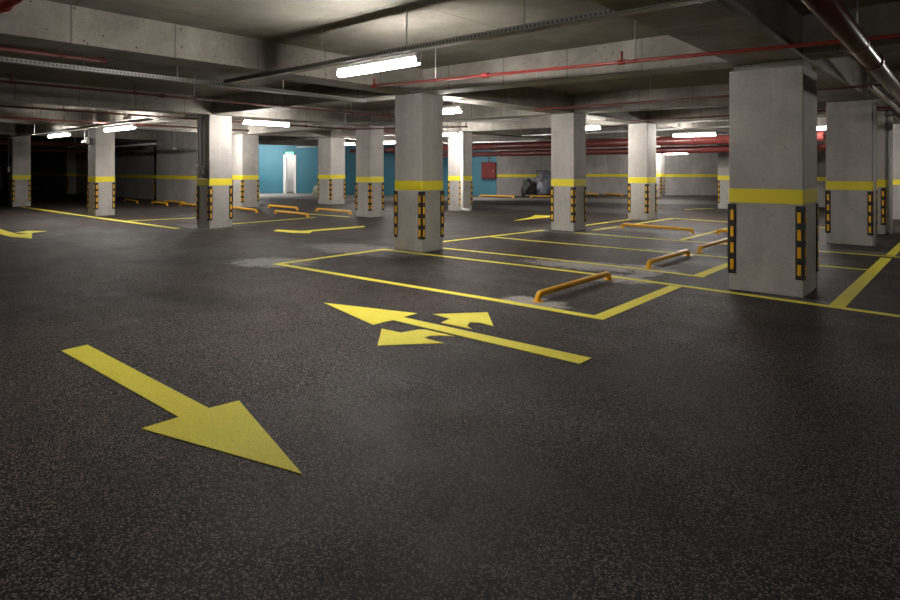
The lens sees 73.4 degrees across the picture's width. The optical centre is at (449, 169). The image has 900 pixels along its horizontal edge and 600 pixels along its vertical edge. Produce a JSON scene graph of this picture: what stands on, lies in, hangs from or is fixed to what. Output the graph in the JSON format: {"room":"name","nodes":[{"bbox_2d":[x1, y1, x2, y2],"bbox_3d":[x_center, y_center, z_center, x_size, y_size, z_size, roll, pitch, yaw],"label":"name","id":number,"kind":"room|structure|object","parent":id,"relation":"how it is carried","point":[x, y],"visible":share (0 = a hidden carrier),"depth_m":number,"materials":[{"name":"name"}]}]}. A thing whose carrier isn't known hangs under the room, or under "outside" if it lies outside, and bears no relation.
{"room":"parking garage","nodes":[
{"label":"parking garage","id":0,"kind":"room"},
{"bbox_2d":[0,152,2,187],"bbox_3d":[-43.070,-0.160,45.172,0.250,3.520,36.000,0,0,41],"label":"wall","id":1,"kind":"structure","parent":0,"point":[1,153],"depth_m":50.96,"materials":[{"name":"paint"}]},
{"bbox_2d":[3,131,196,203],"bbox_3d":[-23.511,-0.160,38.437,38.150,3.520,0.804,0,0,41],"label":"wall","id":2,"kind":"structure","parent":0,"point":[174,173],"depth_m":32.66,"materials":[{"name":"paint"}]},
{"bbox_2d":[259,144,317,192],"bbox_3d":[-13.694,-0.160,40.322,11.486,3.520,0.253,0,0,0],"label":"wall","id":3,"kind":"structure","parent":0,"point":[270,156],"depth_m":40.19,"materials":[{"name":"paint"}]},
{"bbox_2d":[283,155,295,192],"bbox_3d":[-10.664,0.315,40.560,0.850,2.570,0.860,0,0,0],"label":"door frame","id":4,"kind":"structure","parent":3,"relation":"in","point":[284,156],"depth_m":40.13,"materials":[{"name":"white metal"}]},
{"bbox_2d":[287,157,293,191],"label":"door","id":5,"kind":"structure","parent":0,"point":[290,160],"depth_m":42.66,"materials":[{"name":"white paint"}]},
{"bbox_2d":[286,145,294,154],"bbox_3d":[-10.659,-1.370,40.315,0.600,1.100,0.250,0,0,0],"label":"exit sign","id":6,"kind":"object","parent":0,"point":[289,148],"visible":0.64,"depth_m":40.19,"materials":[{"name":"teal paint"}]},
{"bbox_2d":[345,143,496,195],"bbox_3d":[-2.884,-0.160,37.230,11.621,3.520,1.914,0,0,22],"label":"wall","id":7,"kind":"structure","parent":0,"point":[480,186],"depth_m":37.13,"materials":[{"name":"paint"}]},
{"bbox_2d":[481,157,495,178],"bbox_3d":[2.286,-0.200,35.624,0.840,1.500,0.275,0,0,13],"label":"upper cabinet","id":8,"kind":"object","parent":7,"relation":"attached to","point":[488,169],"visible":0.95,"depth_m":35.51,"materials":[{"name":"red metal"}]},
{"bbox_2d":[0,188,899,599],"bbox_3d":[-5.278,1.700,33.647,80.000,0.200,68.000,0,0,41],"label":"floor","id":9,"kind":"structure","parent":0,"point":[708,445],"depth_m":3.87,"materials":[{"name":"asphalt"}]},
{"bbox_2d":[8,135,30,206],"bbox_3d":[-18.675,0.064,26.181,0.644,3.073,0.704,0,0,41],"label":"concrete column","id":10,"kind":"structure","parent":9,"relation":"on","point":[19,182],"depth_m":25.98,"materials":[{"name":"paint"}]},
{"bbox_2d":[6,138,9,171],"bbox_3d":[-19.090,-0.665,26.052,0.240,1.570,0.068,0,0,41],"label":"switch box","id":11,"kind":"object","parent":10,"relation":"attached to","point":[8,167],"visible":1,"depth_m":26.06,"materials":[{"name":"grey metal"}]},
{"bbox_2d":[0,229,43,238],"bbox_3d":[-11.887,1.597,16.198,6.401,0.005,0.991,0,0,41],"label":"arrow marking","id":12,"kind":"object","parent":9,"relation":"on","point":[2,232],"depth_m":14.76,"materials":[{"name":"yellow paint"}]},
{"bbox_2d":[64,147,75,193],"bbox_3d":[-24.754,0.071,39.318,0.526,3.058,0.546,0,0,41],"label":"concrete column","id":13,"kind":"structure","parent":9,"relation":"on","point":[70,157],"depth_m":39.16,"materials":[{"name":"paint"}]},
{"bbox_2d":[87,127,114,215],"bbox_3d":[-12.211,0.064,21.134,0.744,3.073,0.664,0,0,41],"label":"concrete column","id":14,"kind":"structure","parent":9,"relation":"on","point":[101,148],"depth_m":20.91,"materials":[{"name":"paint"}]},
{"bbox_2d":[23,207,178,228],"bbox_3d":[-12.812,1.598,20.959,14.401,0.004,0.210,0,0,41],"label":"parking line","id":15,"kind":"object","parent":9,"relation":"on","point":[23,207],"visible":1,"depth_m":19.57,"materials":[{"name":"yellow paint"}]},
{"bbox_2d":[150,201,168,205],"bbox_3d":[-13.197,1.536,27.394,0.150,0.129,2.368,0,0,-42],"label":"wheel stop","id":16,"kind":"object","parent":9,"relation":"on","point":[152,202],"visible":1,"depth_m":27.25,"materials":[{"name":"yellow paint"}]},
{"bbox_2d":[164,200,184,202],"bbox_3d":[-12.916,1.536,28.254,2.251,0.129,0.150,0,0,42],"label":"wheel stop","id":17,"kind":"object","parent":9,"relation":"on","point":[164,200],"visible":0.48,"depth_m":28.15,"materials":[{"name":"yellow paint"}]},
{"bbox_2d":[62,344,301,473],"bbox_3d":[-2.076,1.597,4.284,3.435,0.004,0.630,0,0,41],"label":"arrow marking","id":18,"kind":"object","parent":9,"relation":"on","point":[230,428],"depth_m":3.83,"materials":[{"name":"yellow paint"}]},
{"bbox_2d":[179,203,195,205],"bbox_3d":[-11.073,1.536,25.875,2.351,0.129,0.150,0,0,42],"label":"wheel stop","id":19,"kind":"object","parent":9,"relation":"on","point":[181,204],"visible":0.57,"depth_m":26.15,"materials":[{"name":"yellow paint"}]},
{"bbox_2d":[196,115,232,228],"bbox_3d":[-6.519,0.064,16.701,0.734,3.073,0.704,0,0,41],"label":"concrete column","id":20,"kind":"structure","parent":9,"relation":"on","point":[214,188],"depth_m":16.46,"materials":[{"name":"paint"}]},
{"bbox_2d":[196,116,200,172],"bbox_3d":[-6.915,-0.675,16.556,0.200,1.550,0.068,0,0,41],"label":"switch box","id":21,"kind":"object","parent":20,"relation":"attached to","point":[198,165],"visible":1,"depth_m":16.55,"materials":[{"name":"grey metal"}]},
{"bbox_2d":[200,116,203,173],"bbox_3d":[-6.734,-0.655,16.399,0.120,1.590,0.068,0,0,41],"label":"switch box","id":22,"kind":"object","parent":20,"relation":"attached to","point":[202,166],"visible":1,"depth_m":16.40,"materials":[{"name":"grey metal"}]},
{"bbox_2d":[232,134,258,207],"bbox_3d":[-8.714,0.071,25.698,0.844,3.058,0.824,0,0,41],"label":"concrete column","id":23,"kind":"structure","parent":9,"relation":"on","point":[245,148],"depth_m":25.43,"materials":[{"name":"paint"}]},
{"bbox_2d":[233,206,258,212],"bbox_3d":[-7.974,1.536,23.221,0.150,0.129,2.608,0,0,-42],"label":"wheel stop","id":24,"kind":"object","parent":9,"relation":"on","point":[251,209],"visible":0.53,"depth_m":22.84,"materials":[{"name":"yellow paint"}]},
{"bbox_2d":[233,217,315,223],"bbox_3d":[-5.590,1.597,18.648,0.130,0.004,3.503,0,0,38],"label":"parking line","id":25,"kind":"object","parent":9,"relation":"on","point":[310,217],"visible":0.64,"depth_m":18.80,"materials":[{"name":"yellow paint"}]},
{"bbox_2d":[267,205,297,209],"bbox_3d":[-6.766,1.536,24.397,2.406,0.129,0.150,0,0,45],"label":"wheel stop","id":26,"kind":"object","parent":9,"relation":"on","point":[296,208],"visible":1,"depth_m":24.34,"materials":[{"name":"yellow paint"}]},
{"bbox_2d":[273,210,309,216],"bbox_3d":[-5.560,1.536,21.067,0.150,0.129,2.326,0,0,-45],"label":"wheel stop","id":27,"kind":"object","parent":9,"relation":"on","point":[275,211],"visible":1,"depth_m":20.98,"materials":[{"name":"yellow paint"}]},
{"bbox_2d":[312,184,317,194],"bbox_3d":[-8.267,1.271,37.801,0.844,0.659,0.663,0,0,41],"label":"sack","id":28,"kind":"object","parent":9,"relation":"on","point":[315,189],"visible":0.47,"depth_m":37.61,"materials":[{"name":"beige fabric"}]},
{"bbox_2d":[275,226,364,232],"bbox_3d":[-3.417,1.597,16.253,1.407,0.005,2.497,0,0,41],"label":"arrow marking","id":29,"kind":"object","parent":9,"relation":"on","point":[288,231],"depth_m":15.72,"materials":[{"name":"yellow paint"}]},
{"bbox_2d":[318,137,344,203],"bbox_3d":[-5.506,0.076,28.041,0.974,3.048,0.884,0,0,41],"label":"concrete column","id":30,"kind":"structure","parent":9,"relation":"on","point":[331,151],"depth_m":27.72,"materials":[{"name":"paint"}]},
{"bbox_2d":[281,249,386,263],"bbox_3d":[-2.079,1.598,11.157,0.125,0.003,2.440,0,0,41],"label":"parking line","id":31,"kind":"object","parent":9,"relation":"on","point":[379,249],"visible":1,"depth_m":11.05,"materials":[{"name":"yellow paint"}]},
{"bbox_2d":[316,208,351,213],"bbox_3d":[-4.329,1.536,22.323,0.150,0.129,2.410,0,0,-44],"label":"wheel stop","id":32,"kind":"object","parent":9,"relation":"on","point":[317,209],"visible":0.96,"depth_m":22.20,"materials":[{"name":"yellow paint"}]},
{"bbox_2d":[355,125,383,216],"bbox_3d":[-2.725,0.071,20.493,0.754,3.058,0.664,0,0,41],"label":"concrete column","id":33,"kind":"structure","parent":9,"relation":"on","point":[369,185],"depth_m":20.27,"materials":[{"name":"paint"}]},
{"bbox_2d":[394,93,443,252],"bbox_3d":[-0.620,0.064,12.050,0.784,3.073,0.664,0,0,41],"label":"concrete column","id":34,"kind":"structure","parent":9,"relation":"on","point":[418,193],"depth_m":11.80,"materials":[{"name":"paint"}]},
{"bbox_2d":[275,263,606,319],"bbox_3d":[-0.642,1.599,8.347,5.974,0.002,0.147,0,0,39],"label":"parking line","id":35,"kind":"object","parent":9,"relation":"on","point":[286,265],"visible":1,"depth_m":7.82,"materials":[{"name":"yellow paint"}]},
{"bbox_2d":[325,303,590,363],"bbox_3d":[-0.132,1.597,6.129,1.524,0.005,3.162,0,0,-26],"label":"arrow marking","id":36,"kind":"object","parent":9,"relation":"on","point":[373,316],"depth_m":5.93,"materials":[{"name":"yellow paint"}]},
{"bbox_2d":[448,131,472,210],"bbox_3d":[0.393,0.076,23.449,0.704,3.048,0.714,0,0,41],"label":"concrete column","id":37,"kind":"structure","parent":9,"relation":"on","point":[454,145],"depth_m":23.23,"materials":[{"name":"paint"}]},
{"bbox_2d":[460,131,469,211],"bbox_3d":[0.568,0.077,22.858,0.367,3.035,0.132,0,0,20],"label":"drain pipe","id":38,"kind":"object","parent":37,"relation":"attached to","point":[462,132],"visible":1,"depth_m":22.85,"materials":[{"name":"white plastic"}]},
{"bbox_2d":[443,230,543,241],"bbox_3d":[0.836,1.598,14.282,4.518,0.003,0.177,0,0,-45],"label":"parking line","id":39,"kind":"object","parent":9,"relation":"on","point":[537,230],"visible":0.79,"depth_m":14.34,"materials":[{"name":"yellow paint"}]},
{"bbox_2d":[479,195,513,197],"bbox_3d":[2.648,1.536,34.329,2.288,0.129,0.150,0,0,30],"label":"wheel stop","id":40,"kind":"object","parent":9,"relation":"on","point":[479,195],"visible":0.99,"depth_m":34.17,"materials":[{"name":"yellow paint"}]},
{"bbox_2d":[515,215,549,220],"bbox_3d":[2.821,1.597,19.760,0.732,0.005,2.525,0,0,23],"label":"arrow marking","id":41,"kind":"object","parent":9,"relation":"on","point":[534,216],"depth_m":19.98,"materials":[{"name":"yellow paint"}]},
{"bbox_2d":[520,170,550,196],"bbox_3d":[5.078,0.811,34.647,2.002,1.574,0.772,0,0,0],"label":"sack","id":42,"kind":"object","parent":9,"relation":"on","point":[541,185],"visible":0.87,"depth_m":34.38,"materials":[{"name":"plastic"}]},
{"bbox_2d":[550,113,586,230],"bbox_3d":[3.142,0.071,16.003,0.724,3.058,0.684,0,0,41],"label":"concrete column","id":43,"kind":"structure","parent":9,"relation":"on","point":[568,189],"depth_m":15.76,"materials":[{"name":"paint"}]},
{"bbox_2d":[532,271,613,302],"bbox_3d":[1.683,1.536,8.024,0.150,0.129,2.050,0,0,41],"label":"wheel stop","id":44,"kind":"object","parent":9,"relation":"on","point":[540,293],"visible":1,"depth_m":7.83,"materials":[{"name":"yellow paint"}]},
{"bbox_2d":[443,248,705,276],"bbox_3d":[1.603,1.598,10.837,5.757,0.002,0.212,0,0,40],"label":"parking line","id":45,"kind":"object","parent":9,"relation":"on","point":[443,248],"visible":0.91,"depth_m":10.34,"materials":[{"name":"yellow paint"}]},
{"bbox_2d":[586,219,630,225],"bbox_3d":[4.477,1.598,17.875,0.120,0.003,3.702,0,0,43],"label":"parking line","id":46,"kind":"object","parent":9,"relation":"on","point":[626,219],"visible":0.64,"depth_m":18.10,"materials":[{"name":"yellow paint"}]},
{"bbox_2d":[595,218,673,229],"bbox_3d":[5.527,1.598,17.760,0.110,0.003,5.302,0,0,42],"label":"parking line","id":47,"kind":"object","parent":9,"relation":"on","point":[669,218],"visible":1,"depth_m":17.76,"materials":[{"name":"yellow paint"}]},
{"bbox_2d":[590,286,680,319],"bbox_3d":[2.324,1.598,7.351,0.160,0.003,2.340,0,0,40],"label":"parking line","id":48,"kind":"object","parent":9,"relation":"on","point":[613,311],"visible":1,"depth_m":7.18,"materials":[{"name":"yellow paint"}]},
{"bbox_2d":[628,123,656,219],"bbox_3d":[6.159,0.076,19.323,0.684,3.048,0.734,0,0,41],"label":"concrete column","id":49,"kind":"structure","parent":9,"relation":"on","point":[642,186],"depth_m":19.07,"materials":[{"name":"paint"}]},
{"bbox_2d":[387,249,899,316],"bbox_3d":[3.538,1.598,7.795,12.860,0.002,0.395,0,0,42],"label":"parking line","id":50,"kind":"object","parent":9,"relation":"on","point":[802,302],"visible":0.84,"depth_m":8.22,"materials":[{"name":"yellow paint"}]},
{"bbox_2d":[620,223,695,233],"bbox_3d":[5.396,1.536,15.812,0.150,0.129,2.147,0,0,-42],"label":"wheel stop","id":51,"kind":"object","parent":9,"relation":"on","point":[623,224],"visible":1,"depth_m":15.72,"materials":[{"name":"yellow paint"}]},
{"bbox_2d":[656,136,664,196],"bbox_3d":[12.197,-0.158,35.129,0.444,3.515,0.544,0,0,41],"label":"concrete column","id":52,"kind":"structure","parent":9,"relation":"on","point":[660,176],"depth_m":34.95,"materials":[{"name":"paint"}]},
{"bbox_2d":[644,249,691,268],"bbox_3d":[3.816,1.536,10.482,0.150,0.129,1.960,0,0,41],"label":"wheel stop","id":53,"kind":"object","parent":9,"relation":"on","point":[686,251],"visible":1,"depth_m":10.29,"materials":[{"name":"yellow paint"}]},
{"bbox_2d":[496,237,867,269],"bbox_3d":[3.817,1.598,11.907,7.404,0.002,0.162,0,0,40],"label":"parking line","id":54,"kind":"object","parent":9,"relation":"on","point":[496,237],"visible":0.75,"depth_m":12.01,"materials":[{"name":"yellow paint"}]},
{"bbox_2d":[680,228,727,239],"bbox_3d":[6.334,1.598,14.948,0.100,0.004,3.500,0,0,40],"label":"parking line","id":55,"kind":"object","parent":9,"relation":"on","point":[724,228],"visible":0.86,"depth_m":14.55,"materials":[{"name":"yellow paint"}]},
{"bbox_2d":[692,262,727,276],"bbox_3d":[4.461,1.598,9.891,0.170,0.003,2.401,0,0,41],"label":"parking line","id":56,"kind":"object","parent":9,"relation":"on","point":[725,265],"visible":0.64,"depth_m":9.52,"materials":[{"name":"yellow paint"}]},
{"bbox_2d":[696,238,727,252],"bbox_3d":[5.402,1.536,12.317,0.150,0.129,1.950,0,0,41],"label":"wheel stop","id":57,"kind":"object","parent":9,"relation":"on","point":[699,250],"visible":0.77,"depth_m":12.05,"materials":[{"name":"yellow paint"}]},
{"bbox_2d":[715,229,727,233],"bbox_3d":[7.243,1.536,14.294,1.893,0.129,0.150,0,0,44],"label":"wheel stop","id":58,"kind":"object","parent":9,"relation":"on","point":[718,230],"visible":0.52,"depth_m":14.81,"materials":[{"name":"yellow paint"}]},
{"bbox_2d":[717,133,728,208],"bbox_3d":[11.416,0.076,24.632,0.794,3.048,0.644,0,0,41],"label":"concrete column","id":59,"kind":"structure","parent":9,"relation":"on","point":[723,158],"depth_m":24.50,"materials":[{"name":"paint"}]},
{"bbox_2d":[574,232,899,257],"bbox_3d":[7.157,1.598,11.795,10.603,0.002,0.178,0,0,40],"label":"parking line","id":60,"kind":"object","parent":9,"relation":"on","point":[574,232],"visible":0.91,"depth_m":13.34,"materials":[{"name":"yellow paint"}]},
{"bbox_2d":[674,218,824,227],"bbox_3d":[8.982,1.598,17.814,0.250,0.004,4.926,0,0,-44],"label":"parking line","id":61,"kind":"object","parent":9,"relation":"on","point":[674,218],"visible":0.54,"depth_m":18.80,"materials":[{"name":"yellow paint"}]},
{"bbox_2d":[728,59,818,297],"bbox_3d":[4.346,0.101,8.107,0.914,2.998,0.934,0,0,41],"label":"concrete column","id":62,"kind":"structure","parent":9,"relation":"on","point":[773,207],"depth_m":7.77,"materials":[{"name":"paint"}]},
{"bbox_2d":[825,100,877,245],"bbox_3d":[8.719,0.076,13.104,0.874,3.048,0.814,0,0,41],"label":"concrete column","id":63,"kind":"structure","parent":9,"relation":"on","point":[849,192],"depth_m":12.80,"materials":[{"name":"paint"}]},
{"bbox_2d":[828,258,891,307],"bbox_3d":[6.165,1.598,8.927,0.160,0.003,5.130,0,0,41],"label":"parking line","id":64,"kind":"object","parent":9,"relation":"on","point":[848,295],"visible":1,"depth_m":8.29,"materials":[{"name":"yellow paint"}]},
{"bbox_2d":[873,99,876,245],"bbox_3d":[8.715,0.070,12.373,0.053,3.020,0.056,0,0,41],"label":"drain pipe","id":65,"kind":"object","parent":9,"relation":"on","point":[874,152],"visible":1,"depth_m":12.36,"materials":[{"name":"grey plastic"}]},
{"bbox_2d":[877,111,887,233],"bbox_3d":[10.684,0.076,15.338,0.724,3.048,0.744,0,0,41],"label":"concrete column","id":66,"kind":"structure","parent":9,"relation":"on","point":[882,116],"depth_m":14.91,"materials":[{"name":"paint"}]},
{"bbox_2d":[887,111,892,233],"bbox_3d":[10.943,0.080,14.995,0.120,3.040,0.120,0,0,41],"label":"drain pipe","id":67,"kind":"object","parent":66,"relation":"attached to","point":[890,113],"visible":1,"depth_m":14.95,"materials":[{"name":"white plastic"}]},
{"bbox_2d":[886,242,899,255],"bbox_3d":[10.533,1.598,13.895,0.140,0.003,7.200,0,0,41],"label":"parking line","id":68,"kind":"object","parent":9,"relation":"on","point":[896,249],"visible":1,"depth_m":11.71,"materials":[{"name":"yellow paint"}]},
{"bbox_2d":[0,0,899,151],"bbox_3d":[-5.278,-1.810,33.647,80.000,0.820,68.000,0,0,41],"label":"ceiling","id":69,"kind":"structure","parent":0,"point":[208,40],"depth_m":9.36,"materials":[{"name":"concrete"}]},
{"bbox_2d":[0,0,22,13],"bbox_3d":[-4.736,-1.594,5.761,3.602,0.671,0.146,0,0,39],"label":"pipe","id":70,"kind":"object","parent":69,"relation":"hanging from","point":[6,6],"visible":1,"depth_m":4.70,"materials":[{"name":"red metal"}]},
{"bbox_2d":[0,46,106,63],"bbox_3d":[-7.158,-1.658,4.900,0.070,0.544,8.050,0,0,41],"label":"pipe","id":71,"kind":"object","parent":69,"relation":"hanging from","point":[102,60],"visible":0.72,"depth_m":7.48,"materials":[{"name":"red metal"}]},
{"bbox_2d":[48,132,70,137],"bbox_3d":[-14.331,-1.555,22.108,2.200,0.729,0.100,0,0,41],"label":"fluorescent light","id":72,"kind":"object","parent":69,"relation":"hanging from","point":[61,134],"visible":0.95,"depth_m":21.95,"materials":[{"name":"white plastic"}]},
{"bbox_2d":[0,138,133,152],"bbox_3d":[-23.299,-1.381,25.037,0.136,1.097,19.400,0,0,41],"label":"pipe","id":73,"kind":"object","parent":69,"relation":"hanging from","point":[1,149],"visible":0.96,"depth_m":29.70,"materials":[{"name":"red metal"}]},
{"bbox_2d":[0,140,142,148],"bbox_3d":[-22.543,-1.497,24.383,0.276,0.866,19.400,0,0,41],"label":"pipe","id":74,"kind":"object","parent":69,"relation":"hanging from","point":[2,142],"visible":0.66,"depth_m":28.70,"materials":[{"name":"red metal"}]},
{"bbox_2d":[61,143,87,145],"bbox_3d":[-16.112,-1.505,26.622,6.200,0.850,0.082,0,0,41],"label":"pipe","id":75,"kind":"object","parent":69,"relation":"hanging from","point":[80,143],"visible":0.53,"depth_m":27.43,"materials":[{"name":"metal"}]},
{"bbox_2d":[0,118,153,138],"bbox_3d":[-13.415,-1.612,20.721,14.600,0.636,0.132,0,0,41],"label":"cable tray","id":76,"kind":"object","parent":69,"relation":"hanging from","point":[143,119],"visible":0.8,"depth_m":19.16,"materials":[{"name":"metal"}]},
{"bbox_2d":[3,138,160,153],"bbox_3d":[-20.110,-1.452,31.401,22.500,0.956,0.152,0,0,41],"label":"cable tray","id":77,"kind":"object","parent":69,"relation":"hanging from","point":[144,144],"visible":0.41,"depth_m":26.20,"materials":[{"name":"metal"}]},
{"bbox_2d":[104,109,135,131],"bbox_3d":[-10.133,-1.555,18.477,2.200,0.729,0.100,0,0,41],"label":"fluorescent light","id":78,"kind":"object","parent":69,"relation":"hanging from","point":[129,126],"visible":0.98,"depth_m":18.36,"materials":[{"name":"white plastic"}]},
{"bbox_2d":[0,116,248,130],"bbox_3d":[-12.337,-1.661,16.616,0.080,0.539,15.000,0,0,41],"label":"pipe","id":79,"kind":"object","parent":69,"relation":"hanging from","point":[3,117],"visible":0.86,"depth_m":18.23,"materials":[{"name":"red metal"}]},
{"bbox_2d":[123,109,131,119],"bbox_3d":[-7.876,-1.575,14.742,0.200,0.710,0.200,0,0,41],"label":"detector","id":80,"kind":"object","parent":69,"relation":"hanging from","point":[127,117],"visible":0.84,"depth_m":14.70,"materials":[{"name":"white plastic"}]},
{"bbox_2d":[0,54,365,102],"bbox_3d":[-5.040,-1.645,8.390,0.132,0.582,10.100,0,0,41],"label":"cable tray","id":81,"kind":"object","parent":69,"relation":"hanging from","point":[10,60],"visible":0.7,"depth_m":9.12,"materials":[{"name":"metal"}]},
{"bbox_2d":[0,105,393,132],"bbox_3d":[-8.499,-1.641,15.016,0.068,0.577,19.600,0,0,41],"label":"pipe","id":82,"kind":"object","parent":69,"relation":"hanging from","point":[6,106],"visible":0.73,"depth_m":15.28,"materials":[{"name":"red metal"}]},
{"bbox_2d":[0,74,394,117],"bbox_3d":[-6.298,-1.665,11.064,0.080,0.529,16.500,0,0,41],"label":"pipe","id":83,"kind":"object","parent":69,"relation":"hanging from","point":[10,81],"visible":0.98,"depth_m":11.92,"materials":[{"name":"red metal"}]},
{"bbox_2d":[242,110,289,126],"bbox_3d":[-4.936,-1.550,16.232,0.100,0.739,1.400,0,0,41],"label":"fluorescent light","id":84,"kind":"object","parent":69,"relation":"hanging from","point":[244,120],"visible":0.98,"depth_m":16.20,"materials":[{"name":"white plastic"}]},
{"bbox_2d":[345,142,354,144],"bbox_3d":[-5.059,-1.540,29.161,1.400,0.759,0.100,0,0,41],"label":"fluorescent light","id":85,"kind":"object","parent":69,"relation":"hanging from","point":[346,143],"visible":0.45,"depth_m":28.86,"materials":[{"name":"white plastic"}]},
{"bbox_2d":[384,140,394,143],"bbox_3d":[-2.767,-1.540,27.378,1.500,0.759,0.100,0,0,41],"label":"fluorescent light","id":86,"kind":"object","parent":69,"relation":"hanging from","point":[389,141],"visible":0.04,"depth_m":27.28,"materials":[{"name":"white plastic"}]},
{"bbox_2d":[352,122,467,129],"bbox_3d":[-1.337,-1.614,19.400,3.940,0.631,0.064,0,0,17],"label":"pipe","id":87,"kind":"object","parent":69,"relation":"hanging from","point":[466,126],"visible":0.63,"depth_m":19.54,"materials":[{"name":"red metal"}]},
{"bbox_2d":[296,140,537,146],"bbox_3d":[-2.595,-1.637,33.310,15.788,0.586,0.136,0,0,30],"label":"cable tray","id":88,"kind":"object","parent":69,"relation":"hanging from","point":[529,140],"visible":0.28,"depth_m":30.61,"materials":[{"name":"metal"}]},
{"bbox_2d":[313,104,528,124],"bbox_3d":[-0.932,-1.609,16.735,6.218,0.655,0.072,0,0,13],"label":"cable tray","id":89,"kind":"object","parent":69,"relation":"hanging from","point":[345,123],"visible":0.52,"depth_m":16.87,"materials":[{"name":"metal"}]},
{"bbox_2d":[443,131,457,135],"bbox_3d":[-0.252,-1.565,22.031,1.400,0.709,0.100,0,0,41],"label":"fluorescent light","id":90,"kind":"object","parent":69,"relation":"hanging from","point":[455,133],"visible":0.43,"depth_m":21.73,"materials":[{"name":"white plastic"}]},
{"bbox_2d":[443,101,461,113],"bbox_3d":[-0.290,-1.560,13.272,1.400,0.719,0.100,0,0,41],"label":"fluorescent light","id":91,"kind":"object","parent":69,"relation":"hanging from","point":[455,109],"visible":0.46,"depth_m":12.93,"materials":[{"name":"white plastic"}]},
{"bbox_2d":[224,0,714,83],"bbox_3d":[1.735,-1.660,5.216,14.200,0.573,0.132,0,0,41],"label":"cable tray","id":92,"kind":"object","parent":69,"relation":"hanging from","point":[603,14],"visible":0.95,"depth_m":6.42,"materials":[{"name":"metal"}]},
{"bbox_2d":[337,52,420,76],"bbox_3d":[-0.913,-1.292,7.505,1.460,0.152,0.100,0,0,41],"label":"fluorescent light","id":93,"kind":"object","parent":92,"relation":"hanging from","point":[411,59],"visible":1,"depth_m":7.40,"materials":[{"name":"white plastic"}]},
{"bbox_2d":[350,133,825,152],"bbox_3d":[3.498,-1.457,28.967,25.400,0.946,0.276,0,0,41],"label":"pipe","id":94,"kind":"object","parent":69,"relation":"hanging from","point":[351,150],"visible":0.07,"depth_m":36.89,"materials":[{"name":"red metal"}]},
{"bbox_2d":[586,124,600,129],"bbox_3d":[3.974,-1.560,18.509,1.400,0.719,0.100,0,0,41],"label":"fluorescent light","id":95,"kind":"object","parent":69,"relation":"hanging from","point":[597,126],"visible":0.36,"depth_m":18.17,"materials":[{"name":"white plastic"}]},
{"bbox_2d":[386,131,824,152],"bbox_3d":[4.343,-1.402,26.122,20.400,1.055,0.376,0,0,41],"label":"pipe","id":96,"kind":"object","parent":69,"relation":"hanging from","point":[718,139],"visible":0.41,"depth_m":24.17,"materials":[{"name":"red metal"}]},
{"bbox_2d":[522,126,728,135],"bbox_3d":[6.915,-1.639,21.452,10.400,0.581,0.112,0,0,41],"label":"cable tray","id":97,"kind":"object","parent":69,"relation":"hanging from","point":[716,126],"visible":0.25,"depth_m":21.03,"materials":[{"name":"metal"}]},
{"bbox_2d":[443,143,825,156],"bbox_3d":[4.801,-1.262,26.651,20.400,1.336,0.296,0,0,41],"label":"pipe","id":98,"kind":"object","parent":69,"relation":"hanging from","point":[820,146],"visible":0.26,"depth_m":24.80,"materials":[{"name":"red metal"}]},
{"bbox_2d":[371,21,899,87],"bbox_3d":[3.324,-1.514,6.406,12.351,0.831,0.080,0,0,41],"label":"pipe","id":99,"kind":"object","parent":69,"relation":"hanging from","point":[622,61],"visible":0.96,"depth_m":7.29,"materials":[{"name":"red metal"}]},
{"bbox_2d":[673,129,715,136],"bbox_3d":[8.206,-1.223,20.270,1.400,0.244,0.100,0,0,41],"label":"fluorescent light","id":100,"kind":"object","parent":69,"relation":"hanging from","point":[713,133],"visible":1,"depth_m":20.24,"materials":[{"name":"white glass"}]},
{"bbox_2d":[535,78,899,110],"bbox_3d":[6.408,-1.654,10.851,11.500,0.551,0.064,0,0,41],"label":"pipe","id":101,"kind":"object","parent":69,"relation":"hanging from","point":[870,85],"visible":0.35,"depth_m":12.53,"materials":[{"name":"red metal"}]},
{"bbox_2d":[630,106,899,121],"bbox_3d":[9.503,-1.653,14.125,11.100,0.553,0.060,0,0,41],"label":"pipe","id":102,"kind":"object","parent":69,"relation":"hanging from","point":[885,107],"visible":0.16,"depth_m":16.51,"materials":[{"name":"red metal"}]},
{"bbox_2d":[817,125,825,129],"bbox_3d":[11.439,-1.580,19.193,1.400,0.679,0.100,0,0,41],"label":"fluorescent light","id":103,"kind":"object","parent":69,"relation":"hanging from","point":[819,127],"visible":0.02,"depth_m":18.94,"materials":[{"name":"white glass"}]},
{"bbox_2d":[802,0,899,105],"bbox_3d":[5.216,-1.477,7.256,0.206,0.905,29.802,0,0,40],"label":"pipe","id":104,"kind":"object","parent":69,"relation":"hanging from","point":[833,14],"visible":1,"depth_m":5.01,"materials":[{"name":"silver metal"}]},
{"bbox_2d":[869,85,899,112],"bbox_3d":[10.664,-1.621,14.245,0.072,0.633,11.500,0,0,41],"label":"cable tray","id":105,"kind":"object","parent":69,"relation":"hanging from","point":[874,89],"visible":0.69,"depth_m":11.34,"materials":[{"name":"grey metal"}]},
{"bbox_2d":[497,140,717,195],"bbox_3d":[12.501,-0.160,37.623,19.813,3.520,2.924,0,0,-3],"label":"wall","id":106,"kind":"structure","parent":0,"point":[690,173],"depth_m":37.08,"materials":[{"name":"paint"}]},
{"bbox_2d":[817,124,899,218],"bbox_3d":[18.660,-0.160,22.284,11.469,3.520,27.552,0,0,-7],"label":"wall","id":107,"kind":"structure","parent":0,"point":[821,155],"depth_m":19.40,"materials":[{"name":"paint"}]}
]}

